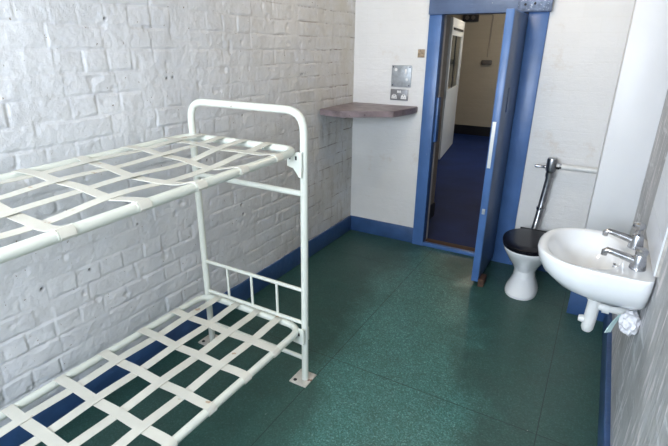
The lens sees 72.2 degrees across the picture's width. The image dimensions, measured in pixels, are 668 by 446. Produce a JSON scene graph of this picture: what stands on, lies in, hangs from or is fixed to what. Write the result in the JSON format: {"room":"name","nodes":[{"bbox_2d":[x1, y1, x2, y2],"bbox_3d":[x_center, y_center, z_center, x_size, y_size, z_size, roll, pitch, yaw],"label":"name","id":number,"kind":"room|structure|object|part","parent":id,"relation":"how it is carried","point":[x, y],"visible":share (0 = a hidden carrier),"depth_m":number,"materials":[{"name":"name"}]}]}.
{"room":"prison interior","nodes":[
{"label":"prison interior","id":0,"kind":"room"},
{"bbox_2d":[0,0,355,427],"bbox_3d":[-0.873,-0.605,2.787,0.256,2.620,3.800,12,24,28],"label":"wall","id":1,"kind":"structure","parent":0,"point":[78,77],"depth_m":2.43,"materials":[{"name":"white brick"}]},
{"bbox_2d":[0,215,350,445],"bbox_3d":[-1.203,0.830,2.481,0.022,0.153,5.500,12,24,28],"label":"baseboard","id":2,"kind":"structure","parent":1,"relation":"attached to","point":[47,417],"depth_m":2.83,"materials":[{"name":"blue paint"}]},
{"bbox_2d":[35,230,602,445],"bbox_3d":[-0.193,1.142,1.977,2.535,0.050,5.500,12,24,28],"label":"floor","id":3,"kind":"structure","parent":0,"point":[405,348],"depth_m":2.68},
{"bbox_2d":[0,99,316,445],"bbox_3d":[-0.966,0.415,1.681,0.809,1.504,2.102,12,24,28],"label":"bunk bed","id":4,"kind":"object","parent":3,"relation":"on","point":[298,161],"visible":1,"depth_m":2.02,"materials":[{"name":"white metal"}]},
{"bbox_3d":[-0.954,-0.084,1.506,0.732,0.080,1.982,12,24,28],"label":"bed frame","id":5,"kind":"part","parent":4,"relation":"part of","materials":[{"name":"white metal"}]},
{"bbox_3d":[-0.965,0.799,1.845,0.740,0.036,1.982,12,24,28],"label":"bed frame","id":6,"kind":"part","parent":4,"relation":"part of","materials":[{"name":"white metal"}]},
{"bbox_3d":[-0.782,0.746,2.914,0.108,0.009,0.120,12,24,28],"label":"foot plate","id":7,"kind":"part","parent":4,"relation":"part of","materials":[{"name":"white metal"}]},
{"bbox_3d":[-0.452,0.114,2.467,0.751,1.492,0.036,12,24,28],"label":"frame","id":8,"kind":"part","parent":4,"relation":"part of","materials":[{"name":"white metal"}]},
{"bbox_3d":[-0.175,0.876,2.589,0.108,0.009,0.120,12,24,28],"label":"foot plate","id":9,"kind":"part","parent":4,"relation":"part of","materials":[{"name":"white metal"}]},
{"bbox_2d":[477,274,486,286],"bbox_3d":[1.180,0.458,3.648,0.040,0.060,0.120,12,24,28],"label":"wedge","id":10,"kind":"object","parent":3,"relation":"on","point":[482,279],"visible":1,"depth_m":3.62,"materials":[{"name":"brown wood"}]},
{"bbox_2d":[503,227,547,300],"bbox_3d":[1.467,0.311,3.507,0.370,0.442,0.562,12,24,28],"label":"toilet","id":11,"kind":"object","parent":3,"relation":"on","point":[520,244],"visible":0.79,"depth_m":3.42,"materials":[{"name":"white ceramic"}]},
{"bbox_3d":[1.439,0.153,3.391,0.362,0.018,0.433,12,24,28],"label":"seat","id":12,"kind":"part","parent":11,"relation":"part of","materials":[{"name":"black plastic"}]},
{"bbox_3d":[1.446,0.130,3.394,0.370,0.022,0.467,12,24,28],"label":"lid","id":13,"kind":"part","parent":11,"relation":"part of","materials":[{"name":"black plastic"}]},
{"bbox_2d":[531,157,561,229],"bbox_3d":[1.649,-0.211,3.607,0.194,0.615,0.100,7,22,16],"label":"pipe","id":14,"kind":"object","parent":11,"relation":"attached to","point":[552,164],"visible":0.98,"depth_m":3.56,"materials":[{"name":"silver metal"}]},
{"bbox_3d":[1.609,-0.442,3.564,0.088,0.028,0.028,12,24,28],"label":"flush knob","id":15,"kind":"part","parent":14,"relation":"part of","materials":[{"name":"silver metal"}]},
{"bbox_2d":[430,15,450,204],"bbox_3d":[0.834,-1.256,4.425,0.250,2.700,0.720,12,24,28],"label":"wall","id":16,"kind":"structure","parent":0,"point":[448,16],"depth_m":4.64,"materials":[{"name":"paint"}]},
{"bbox_2d":[429,202,434,219],"bbox_3d":[0.933,-0.048,4.825,0.022,0.160,0.730,12,24,28],"label":"baseboard","id":17,"kind":"structure","parent":16,"relation":"attached to","point":[432,206],"depth_m":5.04,"materials":[{"name":"black paint"}]},
{"bbox_2d":[427,133,489,247],"bbox_3d":[1.772,-0.894,7.351,4.400,0.050,6.180,12,24,28],"label":"floor","id":18,"kind":"structure","parent":0,"point":[460,175],"depth_m":6.03,"materials":[{"name":"blue carpet"}]},
{"bbox_2d":[438,17,464,158],"bbox_3d":[2.049,-2.331,7.938,0.069,2.180,1.500,9,22,20],"label":"hall door","id":19,"kind":"structure","parent":18,"relation":"on","point":[457,27],"depth_m":7.76,"materials":[{"name":"white paint"}]},
{"bbox_2d":[451,13,527,126],"bbox_3d":[3.354,-3.135,9.405,4.400,2.700,0.100,12,24,28],"label":"wall","id":20,"kind":"structure","parent":0,"point":[477,81],"depth_m":9.54,"materials":[{"name":"paint"}]},
{"bbox_2d":[463,14,478,21],"bbox_3d":[2.761,-4.148,9.251,0.300,0.150,0.125,12,24,28],"label":"wall lamp","id":21,"kind":"object","parent":20,"relation":"attached to","point":[473,17],"visible":0.77,"depth_m":9.22,"materials":[{"name":"black"}]},
{"bbox_2d":[454,124,490,136],"bbox_3d":[3.312,-1.951,9.806,4.200,0.200,0.015,12,24,28],"label":"baseboard","id":22,"kind":"structure","parent":20,"relation":"attached to","point":[458,129],"depth_m":9.96,"materials":[{"name":"black paint"}]},
{"bbox_2d":[479,14,493,56],"bbox_3d":[3.005,-3.796,9.286,0.361,0.812,0.024,12,24,28],"label":"conduit pipe","id":23,"kind":"object","parent":20,"relation":"attached to","point":[479,14],"visible":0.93,"depth_m":9.17,"materials":[{"name":"brown"}]},
{"bbox_2d":[481,60,491,64],"bbox_3d":[3.122,-3.289,9.379,0.220,0.090,0.080,12,24,28],"label":"junction box","id":24,"kind":"object","parent":20,"relation":"attached to","point":[483,62],"visible":1,"depth_m":9.34,"materials":[{"name":"grey plastic"}]},
{"bbox_2d":[350,0,634,238],"bbox_3d":[1.202,-0.966,3.790,2.785,2.620,0.120,12,24,28],"label":"wall","id":25,"kind":"structure","parent":0,"point":[585,41],"depth_m":3.70,"materials":[{"name":"paint"}]},
{"bbox_2d":[320,102,417,117],"bbox_3d":[0.296,-0.935,3.872,0.628,0.074,0.667,12,24,28],"label":"corner shelf","id":26,"kind":"object","parent":25,"relation":"attached to","point":[354,109],"visible":1,"depth_m":3.75,"materials":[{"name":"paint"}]},
{"bbox_2d":[351,215,412,242],"bbox_3d":[0.466,0.056,4.548,0.690,0.153,0.019,12,24,28],"label":"baseboard","id":27,"kind":"structure","parent":25,"relation":"attached to","point":[389,230],"depth_m":4.53,"materials":[{"name":"blue paint"}]},
{"bbox_2d":[390,89,408,100],"bbox_3d":[0.574,-1.129,4.032,0.164,0.094,0.020,12,24,28],"label":"double socket","id":28,"kind":"object","parent":25,"relation":"attached to","point":[395,94],"visible":1,"depth_m":4.02,"materials":[{"name":"silver plastic"}]},
{"bbox_2d":[391,65,411,86],"bbox_3d":[0.584,-1.273,3.971,0.182,0.180,0.020,12,24,28],"label":"switch plate","id":29,"kind":"object","parent":25,"relation":"attached to","point":[401,74],"visible":1,"depth_m":3.97,"materials":[{"name":"metal"}]},
{"bbox_2d":[418,49,424,57],"bbox_3d":[0.731,-1.419,3.833,0.060,0.065,0.008,12,24,28],"label":"switch","id":30,"kind":"object","parent":25,"relation":"attached to","point":[421,52],"depth_m":3.83,"materials":[{"name":"beige plastic"}]},
{"bbox_2d":[433,97,440,141],"bbox_3d":[0.903,-0.902,4.004,0.018,0.380,0.070,12,24,28],"label":"strike plate","id":31,"kind":"object","parent":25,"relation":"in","point":[438,107],"depth_m":3.99,"materials":[{"name":"blue paint"}]},
{"bbox_2d":[425,238,474,251],"bbox_3d":[1.165,0.244,4.280,0.650,0.048,0.100,12,24,28],"label":"door sill","id":32,"kind":"structure","parent":25,"relation":"attached to","point":[427,239],"depth_m":4.32,"materials":[{"name":"brown wood"}]},
{"bbox_2d":[423,241,511,264],"bbox_3d":[1.161,0.259,4.202,0.910,0.035,0.040,12,24,28],"label":"threshold","id":33,"kind":"object","parent":25,"relation":"in","point":[425,243],"depth_m":4.23,"materials":[{"name":"blue paint"}]},
{"bbox_2d":[412,12,549,263],"bbox_3d":[1.180,-0.689,3.889,0.890,2.030,0.150,12,24,28],"label":"door frame","id":34,"kind":"structure","parent":25,"relation":"attached to","point":[537,24],"depth_m":3.76,"materials":[{"name":"blue paint"}]},
{"bbox_2d":[429,0,552,14],"bbox_3d":[1.175,-1.737,3.446,0.900,0.295,0.115,12,24,28],"label":"lintel","id":35,"kind":"object","parent":25,"relation":"attached to","point":[436,7],"visible":0.65,"depth_m":3.49,"materials":[{"name":"blue metal"}]},
{"bbox_2d":[518,0,552,10],"bbox_3d":[1.440,-1.658,3.240,0.230,0.290,0.012,12,24,28],"label":"plate","id":36,"kind":"object","parent":35,"relation":"attached to","point":[541,5],"visible":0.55,"depth_m":3.27,"materials":[{"name":"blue metal"}]},
{"bbox_2d":[471,8,528,281],"bbox_3d":[1.276,-0.543,3.510,0.074,1.960,0.617,12,24,28],"label":"door","id":37,"kind":"structure","parent":25,"relation":"in","point":[515,26],"depth_m":3.34,"materials":[{"name":"blue paint"}]},
{"bbox_2d":[510,260,546,271],"bbox_3d":[1.751,0.333,3.862,0.514,0.153,0.017,12,24,28],"label":"baseboard","id":38,"kind":"structure","parent":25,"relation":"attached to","point":[540,268],"depth_m":3.87,"materials":[{"name":"blue paint"}]},
{"bbox_2d":[585,0,667,234],"bbox_3d":[1.942,-0.655,2.997,0.251,2.620,0.615,12,24,28],"label":"wall column","id":39,"kind":"structure","parent":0,"point":[641,89],"depth_m":2.73,"materials":[{"name":"paint"}]},
{"bbox_2d":[561,164,597,173],"bbox_3d":[1.839,-0.406,3.436,0.242,0.043,0.044,12,24,28],"label":"supply pipe","id":40,"kind":"object","parent":39,"relation":"attached to","point":[593,170],"visible":0.91,"depth_m":3.42,"materials":[{"name":"white paint"}]},
{"bbox_2d":[566,291,604,321],"bbox_3d":[1.776,0.567,3.185,0.257,0.200,0.032,12,24,28],"label":"baseboard","id":41,"kind":"structure","parent":39,"relation":"attached to","point":[577,303],"depth_m":3.21,"materials":[{"name":"blue paint"}]},
{"bbox_2d":[610,91,667,445],"bbox_3d":[0.918,0.132,0.912,0.200,2.620,5.500,12,24,28],"label":"wall","id":42,"kind":"structure","parent":0,"point":[639,362],"depth_m":1.72,"materials":[{"name":"paint"}]},
{"bbox_2d":[538,228,655,310],"bbox_3d":[1.137,0.198,2.042,0.441,0.186,0.512,12,24,28],"label":"basin","id":43,"kind":"object","parent":42,"relation":"attached to","point":[573,257],"visible":0.92,"depth_m":1.90,"materials":[{"name":"white ceramic"}]},
{"bbox_2d":[578,298,637,331],"bbox_3d":[1.230,0.412,2.064,0.218,0.224,0.068,12,24,28],"label":"trap","id":44,"kind":"object","parent":43,"relation":"attached to","point":[588,320],"visible":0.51,"depth_m":2.07,"materials":[{"name":"white paint"}]},
{"bbox_3d":[1.252,0.386,2.041,0.168,0.037,0.038,12,24,28],"label":"waste arm","id":45,"kind":"part","parent":44,"relation":"part of","materials":[{"name":"white paint"}]},
{"bbox_3d":[1.233,0.336,2.034,0.218,0.022,0.121,12,24,28],"label":"supply hose","id":46,"kind":"object","parent":44,"relation":"attached to","visible":0},
{"bbox_2d":[604,315,620,332],"bbox_3d":[1.200,0.432,1.967,0.047,0.100,0.024,-3,21,-9],"label":"rag","id":47,"kind":"object","parent":46,"relation":"hanging from","point":[610,327],"visible":0.94,"depth_m":1.98,"materials":[{"name":"teal fabric"}]},
{"bbox_2d":[602,222,645,249],"bbox_3d":[1.281,0.044,2.019,0.164,0.120,0.060,12,24,28],"label":"tap","id":48,"kind":"object","parent":43,"relation":"on","point":[636,240],"visible":0.94,"depth_m":1.99,"materials":[{"name":"silver metal"}]},
{"bbox_3d":[1.270,0.060,2.031,0.138,0.057,0.038,12,24,28],"label":"spout","id":49,"kind":"part","parent":48,"relation":"part of","materials":[{"name":"silver metal"}]},
{"bbox_2d":[601,247,648,271],"bbox_3d":[1.161,0.131,1.829,0.164,0.090,0.060,12,24,28],"label":"tap","id":50,"kind":"object","parent":43,"relation":"on","point":[638,262],"visible":1,"depth_m":1.80,"materials":[{"name":"silver metal"}]},
{"bbox_3d":[1.150,0.133,1.837,0.138,0.057,0.038,12,24,28],"label":"spout","id":51,"kind":"part","parent":50,"relation":"part of","materials":[{"name":"silver metal"}]},
{"bbox_2d":[597,313,611,445],"bbox_3d":[0.656,1.357,1.155,0.031,0.153,4.885,12,24,28],"label":"baseboard","id":52,"kind":"structure","parent":42,"relation":"attached to","point":[604,420],"depth_m":2.37,"materials":[{"name":"blue paint"}]},
{"bbox_2d":[618,310,640,336],"bbox_3d":[1.239,0.417,1.919,0.081,0.110,0.117,12,24,28],"label":"crumpled paper","id":53,"kind":"object","parent":42,"relation":"attached to","point":[629,322],"visible":0.99,"depth_m":1.89,"materials":[{"name":"white paper"}]},
{"bbox_2d":[646,152,667,276],"bbox_3d":[1.351,-0.129,1.849,0.018,0.540,0.530,12,24,28],"label":"tile backsplash","id":54,"kind":"structure","parent":42,"relation":"attached to","point":[657,228],"depth_m":1.86,"materials":[{"name":"tile"}]}
]}

